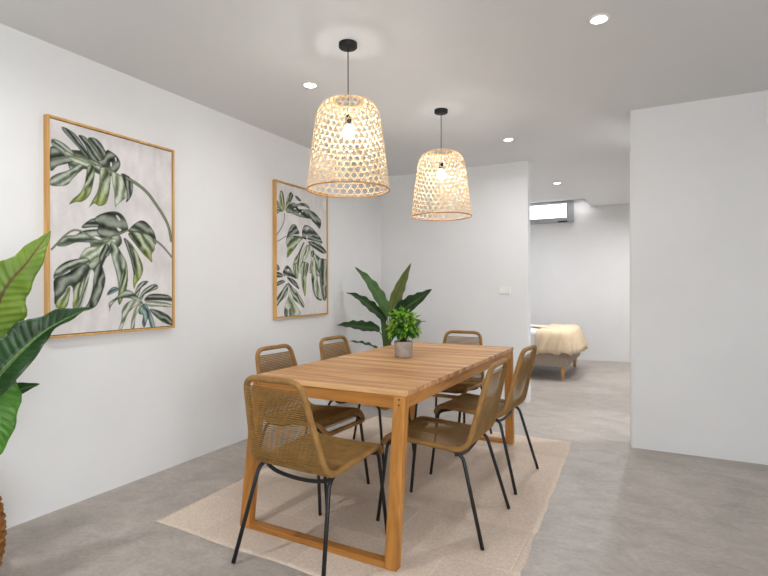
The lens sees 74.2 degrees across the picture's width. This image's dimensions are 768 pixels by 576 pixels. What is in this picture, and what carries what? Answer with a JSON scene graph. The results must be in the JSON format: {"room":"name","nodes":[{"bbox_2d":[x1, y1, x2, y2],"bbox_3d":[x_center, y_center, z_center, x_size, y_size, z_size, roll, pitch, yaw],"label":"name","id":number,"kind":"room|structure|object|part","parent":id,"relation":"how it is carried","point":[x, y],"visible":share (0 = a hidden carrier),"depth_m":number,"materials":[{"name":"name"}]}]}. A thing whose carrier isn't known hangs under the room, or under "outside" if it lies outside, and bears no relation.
{"room":"dining room","nodes":[
{"label":"dining room","id":0,"kind":"room"},
{"bbox_2d":[0,496,6,565],"bbox_3d":[-1.751,1.026,2.049,0.370,0.375,0.370,0,0,28],"label":"basket","id":1,"kind":"object","parent":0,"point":[3,532],"depth_m":2.12,"materials":[{"name":"brown wicker"}]},
{"bbox_2d":[0,23,380,528],"bbox_3d":[-2.061,-0.053,2.391,0.129,2.535,8.720,0,0,28],"label":"wall","id":2,"kind":"structure","parent":0,"point":[105,412],"depth_m":3.43,"materials":[{"name":"white paint"}]},
{"bbox_2d":[43,114,174,338],"bbox_3d":[-1.614,-0.327,3.066,0.037,1.196,0.815,0,0,28],"label":"framed painting","id":3,"kind":"object","parent":2,"relation":"attached to","point":[109,197],"visible":0.99,"depth_m":3.00,"materials":[{"name":"white paper"}]},
{"bbox_2d":[272,179,327,318],"bbox_3d":[-0.755,-0.330,4.703,0.037,1.196,0.797,0,0,28],"label":"framed painting","id":4,"kind":"object","parent":2,"relation":"attached to","point":[300,217],"visible":1,"depth_m":4.64,"materials":[{"name":"white paper"}]},
{"bbox_2d":[0,0,767,206],"bbox_3d":[1.168,-1.456,2.773,7.300,0.250,12.400,0,0,28],"label":"ceiling","id":5,"kind":"structure","parent":0,"point":[566,88],"depth_m":2.98,"materials":[{"name":"paint"}]},
{"bbox_2d":[302,82,317,88],"bbox_3d":[-0.483,-1.323,3.318,0.106,0.006,0.106,0,0,28],"label":"recessed light","id":6,"kind":"object","parent":5,"relation":"in","point":[310,85],"visible":1,"depth_m":3.32,"materials":[{"name":"white plastic"}]},
{"bbox_2d":[306,39,389,197],"bbox_3d":[-0.194,-0.926,2.756,0.455,0.801,0.455,0,0,8],"label":"pendant lamp","id":7,"kind":"object","parent":5,"relation":"hanging from","point":[346,45],"visible":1,"depth_m":2.71,"materials":[{"name":"beige wicker"}]},
{"bbox_2d":[345,115,350,124],"bbox_3d":[-0.194,-0.909,2.756,0.036,0.055,0.036,0,0,28],"label":"socket","id":8,"kind":"object","parent":7,"relation":"attached to","point":[346,116],"depth_m":2.74,"materials":[{"name":"black metal"}]},
{"bbox_3d":[-0.194,-0.773,2.756,0.446,0.484,0.446,0,0,28],"label":"lamp shade","id":9,"kind":"part","parent":7,"relation":"part of","materials":[{"name":"beige wicker"}]},
{"bbox_3d":[-0.194,-0.847,2.756,0.062,0.074,0.062,0,0,28],"label":"bulb","id":10,"kind":"part","parent":7,"relation":"part of","materials":[{"name":"white glass"}]},
{"bbox_2d":[411,108,471,220],"bbox_3d":[0.427,-0.928,3.793,0.455,0.801,0.455,0,0,-26],"label":"pendant lamp","id":11,"kind":"object","parent":5,"relation":"hanging from","point":[441,174],"visible":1,"depth_m":3.71,"materials":[{"name":"beige wicker"}]},
{"bbox_3d":[0.428,-0.849,3.793,0.062,0.074,0.062,0,0,-1],"label":"bulb","id":12,"kind":"part","parent":11,"relation":"part of","materials":[{"name":"white glass"}]},
{"bbox_3d":[0.428,-0.775,3.793,0.446,0.484,0.446,0,0,-1],"label":"lamp shade","id":13,"kind":"part","parent":11,"relation":"part of","materials":[{"name":"beige wicker"}]},
{"bbox_2d":[503,138,513,141],"bbox_3d":[1.117,-1.328,4.555,0.106,0.006,0.106,0,0,28],"label":"recessed light","id":14,"kind":"object","parent":5,"relation":"in","point":[504,139],"visible":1,"depth_m":4.55,"materials":[{"name":"white plastic"}]},
{"bbox_2d":[588,13,610,24],"bbox_3d":[1.065,-1.328,2.513,0.106,0.006,0.106,0,0,28],"label":"recessed light","id":15,"kind":"object","parent":5,"relation":"in","point":[598,19],"visible":1,"depth_m":2.51,"materials":[{"name":"white plastic"}]},
{"bbox_2d":[0,360,767,575],"bbox_3d":[1.176,1.264,2.773,7.300,0.120,12.400,0,0,28],"label":"floor","id":16,"kind":"structure","parent":0,"point":[615,508],"depth_m":2.74,"materials":[{"name":"grey concrete"}]},
{"bbox_2d":[0,231,90,565],"bbox_3d":[-1.660,0.473,1.930,0.640,1.480,0.722,0,0,28],"label":"potted plant","id":17,"kind":"object","parent":16,"relation":"on","point":[21,340],"visible":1,"depth_m":2.06,"materials":[{"name":"green plant"}]},
{"bbox_2d":[154,416,572,575],"bbox_3d":[0.152,1.206,3.264,1.830,0.003,2.512,0,0,28],"label":"rug","id":18,"kind":"object","parent":16,"relation":"on","point":[440,537],"visible":0.62,"depth_m":2.72,"materials":[{"name":"beige fabric"}]},
{"bbox_2d":[231,375,386,575],"bbox_3d":[-0.311,0.785,2.332,0.506,0.840,0.604,0,0,31],"label":"dining chair","id":19,"kind":"object","parent":18,"relation":"on","point":[316,453],"visible":1,"depth_m":2.15,"materials":[{"name":"brown wicker"}]},
{"bbox_3d":[-0.588,0.988,2.279,0.201,0.435,0.031,0,0,-43],"label":"leg","id":20,"kind":"part","parent":19,"relation":"part of","materials":[{"name":"black metal"}]},
{"bbox_3d":[-0.316,0.593,2.326,0.432,0.457,0.590,0,0,31],"label":"shell frame","id":21,"kind":"part","parent":19,"relation":"part of","materials":[{"name":"brown wicker"}]},
{"bbox_3d":[-0.352,0.986,2.635,0.027,0.434,0.129,0,0,19],"label":"leg","id":22,"kind":"part","parent":19,"relation":"part of","materials":[{"name":"black metal"}]},
{"bbox_3d":[-0.225,0.987,2.063,0.031,0.435,0.201,0,0,14],"label":"leg","id":23,"kind":"part","parent":19,"relation":"part of","materials":[{"name":"black metal"}]},
{"bbox_3d":[-0.025,0.985,2.441,0.027,0.434,0.129,0,0,43],"label":"leg","id":24,"kind":"part","parent":19,"relation":"part of","materials":[{"name":"black metal"}]},
{"bbox_2d":[255,344,369,506],"bbox_3d":[-0.454,0.785,3.087,0.604,0.840,0.506,0,0,31],"label":"dining chair","id":25,"kind":"object","parent":18,"relation":"on","point":[324,416],"visible":0.54,"depth_m":3.10,"materials":[{"name":"brown wicker"}]},
{"bbox_3d":[-0.460,0.594,3.090,0.590,0.457,0.432,0,0,31],"label":"shell frame","id":26,"kind":"part","parent":25,"relation":"part of","materials":[{"name":"brown wicker"}]},
{"bbox_3d":[-0.347,0.986,2.800,0.129,0.434,0.027,0,0,43],"label":"leg","id":27,"kind":"part","parent":25,"relation":"part of","materials":[{"name":"black metal"}]},
{"bbox_3d":[-0.150,0.986,3.125,0.129,0.434,0.027,0,0,19],"label":"leg","id":28,"kind":"part","parent":25,"relation":"part of","materials":[{"name":"black metal"}]},
{"bbox_2d":[319,335,413,468],"bbox_3d":[-0.140,0.784,3.685,0.604,0.840,0.506,0,0,32],"label":"dining chair","id":29,"kind":"object","parent":18,"relation":"on","point":[335,353],"visible":0.2,"depth_m":3.76,"materials":[{"name":"brown wicker"}]},
{"bbox_3d":[-0.147,0.593,3.688,0.590,0.457,0.432,0,0,32],"label":"shell frame","id":30,"kind":"part","parent":29,"relation":"part of","materials":[{"name":"brown wicker"}]},
{"bbox_3d":[-0.185,0.987,3.963,0.031,0.435,0.201,0,0,-41],"label":"leg","id":31,"kind":"part","parent":29,"relation":"part of","materials":[{"name":"black metal"}]},
{"bbox_3d":[-0.038,0.986,3.396,0.129,0.434,0.027,0,0,44],"label":"leg","id":32,"kind":"part","parent":29,"relation":"part of","materials":[{"name":"black metal"}]},
{"bbox_3d":[0.164,0.985,3.718,0.129,0.434,0.027,0,0,20],"label":"leg","id":33,"kind":"part","parent":29,"relation":"part of","materials":[{"name":"black metal"}]},
{"bbox_2d":[240,342,513,571],"bbox_3d":[0.135,0.831,3.249,0.903,0.747,2.019,0,0,28],"label":"dining table","id":34,"kind":"object","parent":18,"relation":"on","point":[373,377],"visible":0.91,"depth_m":2.57,"materials":[{"name":"brown wood"}]},
{"bbox_3d":[-0.673,0.845,2.618,0.060,0.724,0.140,0,0,28],"label":"leg","id":35,"kind":"part","parent":34,"relation":"part of","materials":[{"name":"brown wood"}]},
{"bbox_3d":[0.057,0.842,2.224,0.060,0.724,0.140,0,0,28],"label":"leg","id":36,"kind":"part","parent":34,"relation":"part of","materials":[{"name":"brown wood"}]},
{"bbox_2d":[385,306,421,357],"bbox_3d":[0.123,0.286,3.352,0.256,0.340,0.263,0,0,28],"label":"potted plant","id":37,"kind":"object","parent":34,"relation":"on","point":[408,323],"visible":1,"depth_m":3.31,"materials":[{"name":"green plant"}]},
{"bbox_3d":[0.129,0.404,3.354,0.121,0.104,0.121,0,0,28],"label":"pot","id":38,"kind":"part","parent":37,"relation":"part of","materials":[{"name":"beige ceramic"}]},
{"bbox_3d":[0.233,0.842,4.298,0.060,0.724,0.081,0,0,28],"label":"leg","id":39,"kind":"part","parent":34,"relation":"part of","materials":[{"name":"brown wood"}]},
{"bbox_3d":[0.963,0.839,3.905,0.060,0.724,0.081,0,0,28],"label":"leg","id":40,"kind":"part","parent":34,"relation":"part of","materials":[{"name":"brown wood"}]},
{"bbox_2d":[376,358,509,549],"bbox_3d":[0.322,0.783,2.669,0.604,0.840,0.506,0,0,28],"label":"dining chair","id":41,"kind":"object","parent":18,"relation":"on","point":[466,436],"visible":0.98,"depth_m":2.60,"materials":[{"name":"brown wicker"}]},
{"bbox_3d":[0.022,0.985,2.612,0.129,0.434,0.027,0,0,16],"label":"leg","id":42,"kind":"part","parent":41,"relation":"part of","materials":[{"name":"black metal"}]},
{"bbox_3d":[0.199,0.985,2.949,0.129,0.434,0.027,0,0,40],"label":"leg","id":43,"kind":"part","parent":41,"relation":"part of","materials":[{"name":"black metal"}]},
{"bbox_3d":[0.327,0.591,2.666,0.590,0.457,0.432,0,0,28],"label":"shell frame","id":44,"kind":"part","parent":41,"relation":"part of","materials":[{"name":"brown wicker"}]},
{"bbox_3d":[0.390,0.985,2.395,0.201,0.435,0.031,0,0,44],"label":"leg","id":45,"kind":"part","parent":41,"relation":"part of","materials":[{"name":"black metal"}]},
{"bbox_3d":[0.586,0.984,2.769,0.201,0.435,0.031,0,0,11],"label":"leg","id":46,"kind":"part","parent":41,"relation":"part of","materials":[{"name":"black metal"}]},
{"bbox_2d":[414,330,491,433],"bbox_3d":[0.539,0.782,4.047,0.506,0.840,0.604,0,0,28],"label":"dining chair","id":47,"kind":"object","parent":18,"relation":"on","point":[474,383],"visible":0.31,"depth_m":4.12,"materials":[{"name":"brown wicker"}]},
{"bbox_3d":[0.260,0.985,3.923,0.027,0.434,0.129,0,0,40],"label":"leg","id":48,"kind":"part","parent":47,"relation":"part of","materials":[{"name":"black metal"}]},
{"bbox_3d":[0.541,0.591,4.053,0.432,0.457,0.590,0,0,28],"label":"shell frame","id":49,"kind":"part","parent":47,"relation":"part of","materials":[{"name":"brown wicker"}]},
{"bbox_2d":[429,345,538,494],"bbox_3d":[0.657,0.782,3.298,0.604,0.840,0.506,0,0,31],"label":"dining chair","id":50,"kind":"object","parent":18,"relation":"on","point":[465,402],"visible":0.9,"depth_m":3.21,"materials":[{"name":"brown wicker"}]},
{"bbox_3d":[0.354,0.984,3.259,0.129,0.434,0.027,0,0,19],"label":"leg","id":51,"kind":"part","parent":50,"relation":"part of","materials":[{"name":"black metal"}]},
{"bbox_3d":[0.662,0.590,3.294,0.590,0.457,0.432,0,0,31],"label":"shell frame","id":52,"kind":"part","parent":50,"relation":"part of","materials":[{"name":"brown wicker"}]},
{"bbox_3d":[0.708,0.984,3.020,0.031,0.435,0.201,0,0,-42],"label":"leg","id":53,"kind":"part","parent":50,"relation":"part of","materials":[{"name":"black metal"}]},
{"bbox_3d":[0.927,0.983,3.382,0.201,0.435,0.031,0,0,14],"label":"leg","id":54,"kind":"part","parent":50,"relation":"part of","materials":[{"name":"black metal"}]},
{"bbox_2d":[338,263,431,347],"bbox_3d":[0.007,0.475,5.134,0.939,1.462,0.449,0,0,3],"label":"potted plant","id":55,"kind":"object","parent":16,"relation":"on","point":[411,302],"visible":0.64,"depth_m":5.17,"materials":[{"name":"green plant"}]},
{"bbox_2d":[531,325,579,379],"bbox_3d":[1.772,0.891,7.598,2.035,0.622,1.300,0,0,28],"label":"bed","id":56,"kind":"object","parent":16,"relation":"on","point":[563,360],"visible":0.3,"depth_m":6.67,"materials":[{"name":"beige fabric"}]},
{"bbox_3d":[1.767,0.716,7.600,2.025,0.272,1.290,0,0,28],"label":"mattress","id":57,"kind":"part","parent":56,"relation":"part of","materials":[{"name":"white fabric"}]},
{"bbox_2d":[531,324,587,355],"bbox_3d":[2.459,0.715,7.236,0.796,0.325,1.532,0,0,28],"label":"bedspread","id":58,"kind":"object","parent":56,"relation":"on","point":[556,339],"visible":0.98,"depth_m":6.65,"materials":[{"name":"beige fabric"}]},
{"bbox_3d":[2.338,1.112,6.635,0.068,0.176,0.068,0,0,28],"label":"leg","id":59,"kind":"part","parent":56,"relation":"part of","materials":[{"name":"brown wood"}]},
{"bbox_2d":[381,160,530,402],"bbox_3d":[0.764,-0.062,5.766,1.739,2.535,0.117,0,0,28],"label":"wall","id":60,"kind":"structure","parent":0,"point":[465,263],"depth_m":5.61,"materials":[{"name":"white paint"}]},
{"bbox_2d":[500,287,509,293],"bbox_3d":[1.290,0.029,5.417,0.116,0.084,0.012,0,0,28],"label":"light switch","id":61,"kind":"object","parent":60,"relation":"attached to","point":[503,290],"visible":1,"depth_m":5.41,"materials":[{"name":"white plastic"}]},
{"bbox_2d":[530,199,629,362],"bbox_3d":[4.005,-0.137,8.175,7.300,2.665,0.200,0,0,28],"label":"wall","id":62,"kind":"structure","parent":0,"point":[580,268],"depth_m":8.39,"materials":[{"name":"white paint"}]},
{"bbox_2d":[530,201,573,223],"bbox_3d":[2.709,-1.272,8.697,1.025,0.347,0.075,0,0,28],"label":"window","id":63,"kind":"structure","parent":62,"relation":"in","point":[555,212],"depth_m":8.62,"materials":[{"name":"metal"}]},
{"bbox_3d":[2.700,-1.296,8.717,0.830,0.220,0.010,0,0,28],"label":"pane","id":64,"kind":"part","parent":63,"relation":"part of","materials":[{"name":"white glass"}]},
{"bbox_3d":[2.711,-1.291,8.711,0.855,0.240,0.030,0,0,28],"label":"sash","id":65,"kind":"part","parent":63,"relation":"part of","materials":[{"name":"grey metal"}]},
{"bbox_2d":[631,90,767,464],"bbox_3d":[3.469,-0.071,3.092,3.528,2.535,0.205,0,0,28],"label":"wall","id":66,"kind":"structure","parent":0,"point":[699,169],"depth_m":3.62,"materials":[{"name":"white paint"}]},
{"bbox_2d":[630,151,631,446],"bbox_3d":[1.904,0.084,3.915,0.008,2.235,0.178,0,0,28],"label":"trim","id":67,"kind":"structure","parent":66,"relation":"attached to","point":[630,151],"depth_m":3.84,"materials":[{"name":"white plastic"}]}
]}

